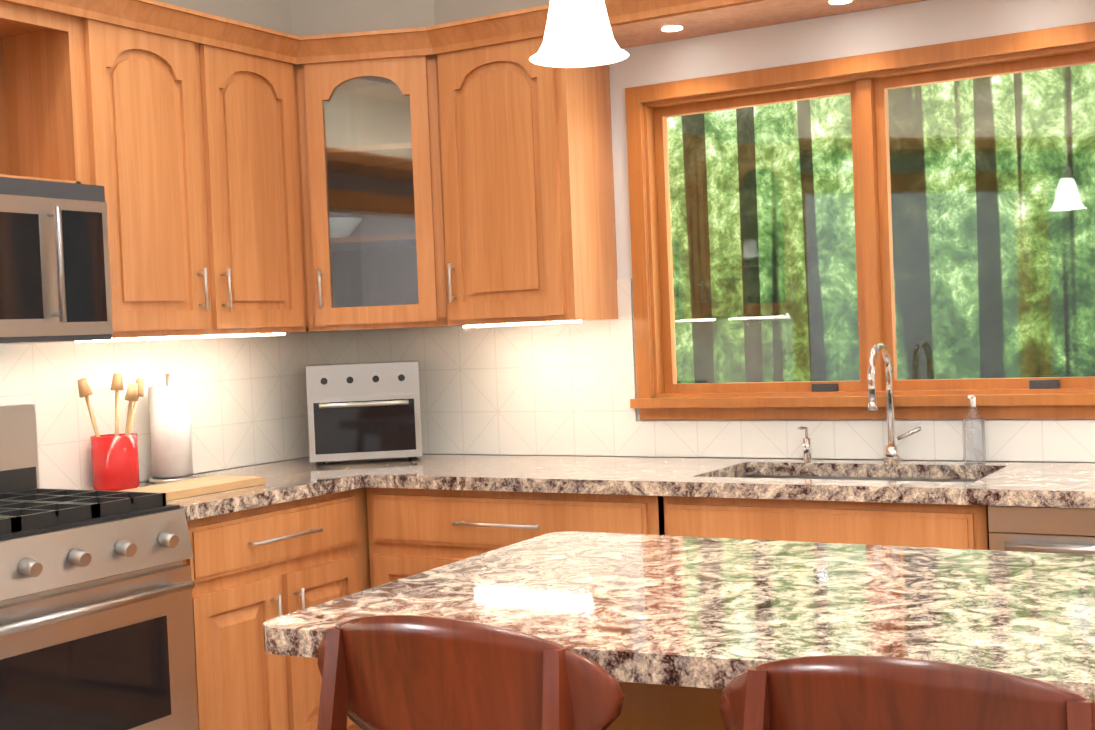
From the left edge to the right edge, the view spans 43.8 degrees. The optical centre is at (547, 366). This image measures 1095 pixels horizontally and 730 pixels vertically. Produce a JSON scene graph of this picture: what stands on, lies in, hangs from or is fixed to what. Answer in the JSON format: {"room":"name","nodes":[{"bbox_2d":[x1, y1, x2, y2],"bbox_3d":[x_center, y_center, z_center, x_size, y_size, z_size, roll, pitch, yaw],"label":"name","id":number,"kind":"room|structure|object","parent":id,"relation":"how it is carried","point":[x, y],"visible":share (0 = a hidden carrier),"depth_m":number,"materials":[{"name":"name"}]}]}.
{"room":"kitchen","nodes":[
{"label":"kitchen","id":0,"kind":"room"},
{"bbox_2d":[155,0,549,35],"bbox_3d":[-0.743,-1.431,1.925,3.500,0.820,5.373,-1,2,31],"label":"wall","id":1,"kind":"structure","parent":0,"point":[306,17],"depth_m":4.49,"materials":[{"name":"beige paint"}]},
{"bbox_2d":[89,0,1094,489],"bbox_3d":[1.121,-0.338,1.983,6.900,3.160,7.573,-1,2,31],"label":"wall","id":2,"kind":"structure","parent":0,"point":[915,24],"depth_m":4.17,"materials":[{"name":"grey paint"}]},
{"bbox_2d":[0,177,112,343],"bbox_3d":[-1.547,-0.264,3.513,0.440,0.422,0.754,-1,2,31],"label":"microwave","id":3,"kind":"object","parent":2,"relation":"attached to","point":[55,286],"visible":1,"depth_m":3.57,"materials":[{"name":"silver metal"}]},
{"bbox_2d":[0,0,327,337],"bbox_3d":[-1.172,-0.548,4.258,0.337,0.910,0.964,-1,2,31],"label":"upper cabinet","id":4,"kind":"object","parent":2,"relation":"attached to","point":[203,148],"depth_m":4.09,"materials":[{"name":"brown wood"}]},
{"bbox_2d":[329,217,362,237],"bbox_3d":[-0.746,-0.475,4.784,0.198,0.077,0.200,-1,2,31],"label":"bowl","id":5,"kind":"object","parent":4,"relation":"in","point":[337,221],"depth_m":4.73,"materials":[{"name":"ceramic"}]},
{"bbox_2d":[400,20,617,327],"bbox_3d":[-0.114,-0.598,4.510,0.569,0.910,0.350,-1,2,31],"label":"upper cabinet","id":6,"kind":"object","parent":2,"relation":"attached to","point":[462,170],"depth_m":4.39,"materials":[{"name":"brown wood"}]},
{"bbox_2d":[75,320,581,341],"bbox_3d":[-0.159,-0.090,2.709,3.232,0.008,3.130,-1,2,31],"label":"strips","id":7,"kind":"object","parent":6,"relation":"attached to","point":[273,334],"visible":0.89,"depth_m":4.37,"materials":[{"name":"beige plastic"}]},
{"bbox_2d":[662,26,681,30],"bbox_3d":[0.384,-1.040,4.204,0.062,0.002,0.064,-1,2,31],"label":"puck light","id":8,"kind":"object","parent":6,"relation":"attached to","point":[674,28],"depth_m":4.20,"materials":[{"name":"white"}]},
{"bbox_2d":[829,0,851,3],"bbox_3d":[0.844,-1.052,3.932,0.062,0.002,0.064,-1,2,31],"label":"puck light","id":9,"kind":"object","parent":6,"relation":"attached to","point":[833,1],"depth_m":3.93,"materials":[{"name":"white"}]},
{"bbox_2d":[0,279,1094,489],"bbox_3d":[-0.208,0.071,2.732,3.529,0.586,3.568,-1,2,31],"label":"tile backsplash","id":10,"kind":"structure","parent":2,"relation":"attached to","point":[556,389],"depth_m":4.57,"materials":[{"name":"white tile"}]},
{"bbox_2d":[625,22,1094,419],"bbox_3d":[0.969,-0.386,4.147,1.552,1.087,0.200,-1,2,31],"label":"window","id":11,"kind":"structure","parent":2,"relation":"in","point":[663,395],"depth_m":4.13,"materials":[{"name":"orange wood"}]},
{"bbox_3d":[0.085,1.290,3.009,10.100,0.060,14.100,-1,2,31],"label":"floor","id":12,"kind":"structure","parent":0,"visible":0},
{"bbox_2d":[0,404,197,729],"bbox_3d":[-1.383,0.713,3.464,0.696,1.190,0.754,-1,2,31],"label":"range","id":13,"kind":"object","parent":12,"relation":"on","point":[96,616],"visible":1,"depth_m":3.40,"materials":[{"name":"silver metal"}]},
{"bbox_2d":[183,490,367,581],"bbox_3d":[-1.033,0.841,4.160,0.616,0.870,0.778,-1,2,31],"label":"drawer","id":14,"kind":"object","parent":12,"relation":"on","point":[292,536],"depth_m":4.04,"materials":[{"name":"brown wood"}]},
{"bbox_2d":[191,570,387,729],"bbox_3d":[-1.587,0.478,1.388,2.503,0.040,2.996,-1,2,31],"label":"base cabinet","id":15,"kind":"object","parent":12,"relation":"on","point":[240,685],"depth_m":3.88,"materials":[{"name":"brown wood"}]},
{"bbox_2d":[317,615,624,729],"bbox_3d":[-0.040,0.800,1.878,0.475,0.988,0.575,-1,2,31],"label":"stool","id":16,"kind":"object","parent":12,"relation":"on","point":[399,672],"visible":1,"depth_m":1.70,"materials":[{"name":"brown wood"}]},
{"bbox_2d":[364,490,687,582],"bbox_3d":[0.037,0.793,4.336,1.048,0.870,0.616,-1,2,31],"label":"drawer","id":17,"kind":"object","parent":12,"relation":"on","point":[407,533],"depth_m":4.12,"materials":[{"name":"brown wood"}]},
{"bbox_2d":[138,454,463,521],"bbox_3d":[-0.884,0.371,4.407,0.641,0.040,1.394,-1,2,31],"label":"countertop","id":18,"kind":"structure","parent":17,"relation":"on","point":[291,480],"depth_m":4.20,"materials":[{"name":"multicoloured stone"}]},
{"bbox_2d":[77,373,144,490],"bbox_3d":[-1.300,0.198,4.129,0.160,0.351,0.219,-1,2,31],"label":"utensil crock","id":19,"kind":"object","parent":18,"relation":"on","point":[115,462],"visible":0.96,"depth_m":4.08,"materials":[{"name":"ceramic"}]},
{"bbox_2d":[148,374,196,482],"bbox_3d":[-1.196,0.194,4.328,0.150,0.340,0.150,-1,2,31],"label":"paper towel roll","id":20,"kind":"object","parent":18,"relation":"on","point":[170,429],"visible":0.98,"depth_m":4.28,"materials":[{"name":"white paper"},{"name":"brushed nickel"}]},
{"bbox_2d":[120,475,265,500],"bbox_3d":[-1.038,0.355,3.999,0.200,0.022,0.400,-1,2,31],"label":"cutting board","id":21,"kind":"object","parent":18,"relation":"on","point":[193,487],"visible":0.79,"depth_m":3.96,"materials":[{"name":"brown wood"}]},
{"bbox_2d":[306,360,421,465],"bbox_3d":[-0.638,0.161,4.753,0.380,0.340,0.318,-3,1,-7],"label":"toaster oven","id":22,"kind":"object","parent":18,"relation":"on","point":[365,410],"visible":1,"depth_m":4.64,"materials":[{"name":"silver metal"}]},
{"bbox_2d":[364,454,1094,508],"bbox_3d":[0.861,0.315,3.811,2.971,0.040,0.641,-1,2,31],"label":"countertop","id":23,"kind":"structure","parent":17,"relation":"on","point":[1027,484],"depth_m":3.80,"materials":[{"name":"multicoloured stone"}]},
{"bbox_2d":[798,427,811,461],"bbox_3d":[0.776,0.235,4.124,0.022,0.110,0.073,-1,2,31],"label":"soap dispenser","id":24,"kind":"object","parent":23,"relation":"on","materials":[{"name":"silver metal"}]},
{"bbox_2d":[688,470,988,549],"bbox_3d":[0.850,0.417,3.828,0.788,0.188,0.408,-1,2,31],"label":"base cabinet","id":25,"kind":"object","parent":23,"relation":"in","point":[867,523],"depth_m":3.57,"materials":[{"name":"brown wood"}]},
{"bbox_2d":[867,342,921,465],"bbox_3d":[0.997,0.108,3.924,0.117,0.356,0.209,-1,2,31],"label":"faucet","id":26,"kind":"object","parent":23,"relation":"on","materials":[{"name":"silver metal"}]},
{"bbox_2d":[962,395,985,463],"bbox_3d":[1.212,0.179,3.881,0.064,0.197,0.071,-1,2,31],"label":"soap bottle","id":27,"kind":"object","parent":23,"relation":"on","point":[972,398],"visible":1,"depth_m":3.89,"materials":[{"name":"clear glass"}]},
{"bbox_2d":[606,695,724,729],"bbox_3d":[0.599,0.823,2.229,1.628,0.871,0.588,-1,2,31],"label":"kitchen island","id":28,"kind":"object","parent":12,"relation":"on","point":[636,714],"depth_m":2.13,"materials":[{"name":"brown wood"}]},
{"bbox_2d":[263,531,1094,706],"bbox_3d":[0.500,0.374,2.070,1.688,0.040,0.974,-1,2,31],"label":"island countertop","id":29,"kind":"structure","parent":28,"relation":"on","point":[673,619],"depth_m":2.09,"materials":[{"name":"multicoloured stone"}]},
{"bbox_2d":[720,655,1094,729],"bbox_3d":[0.476,0.786,1.572,0.475,0.988,0.575,-1,2,31],"label":"stool","id":30,"kind":"object","parent":12,"relation":"on","point":[844,692],"visible":1,"depth_m":1.41,"materials":[{"name":"brown wood"}]},
{"bbox_2d":[988,505,1094,554],"bbox_3d":[1.467,0.753,3.401,0.596,0.856,0.556,-1,2,31],"label":"dishwasher","id":31,"kind":"object","parent":12,"relation":"on","point":[1044,529],"visible":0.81,"depth_m":3.27,"materials":[{"name":"metal"}]},
{"bbox_3d":[-0.949,-1.860,1.399,10.100,0.080,10.550,-1,2,31],"label":"ceiling","id":32,"kind":"structure","parent":0,"visible":0},
{"bbox_2d":[529,0,628,66],"bbox_3d":[0.022,-1.185,2.167,0.160,1.384,0.160,-1,2,31],"label":"pendant light","id":33,"kind":"object","parent":32,"relation":"hanging from","point":[578,33],"visible":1,"depth_m":2.15,"materials":[{"name":"white glass"}]},
{"label":"outside","id":34,"kind":"structure","parent":0,"visible":0},
{"bbox_2d":[667,63,1094,383],"bbox_3d":[5.354,-3.688,11.825,28.000,11.000,0.050,-1,2,31],"label":"window glass","id":35,"kind":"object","parent":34,"point":[900,235],"depth_m":13.03,"materials":[{"name":"clear glass"}]}
]}

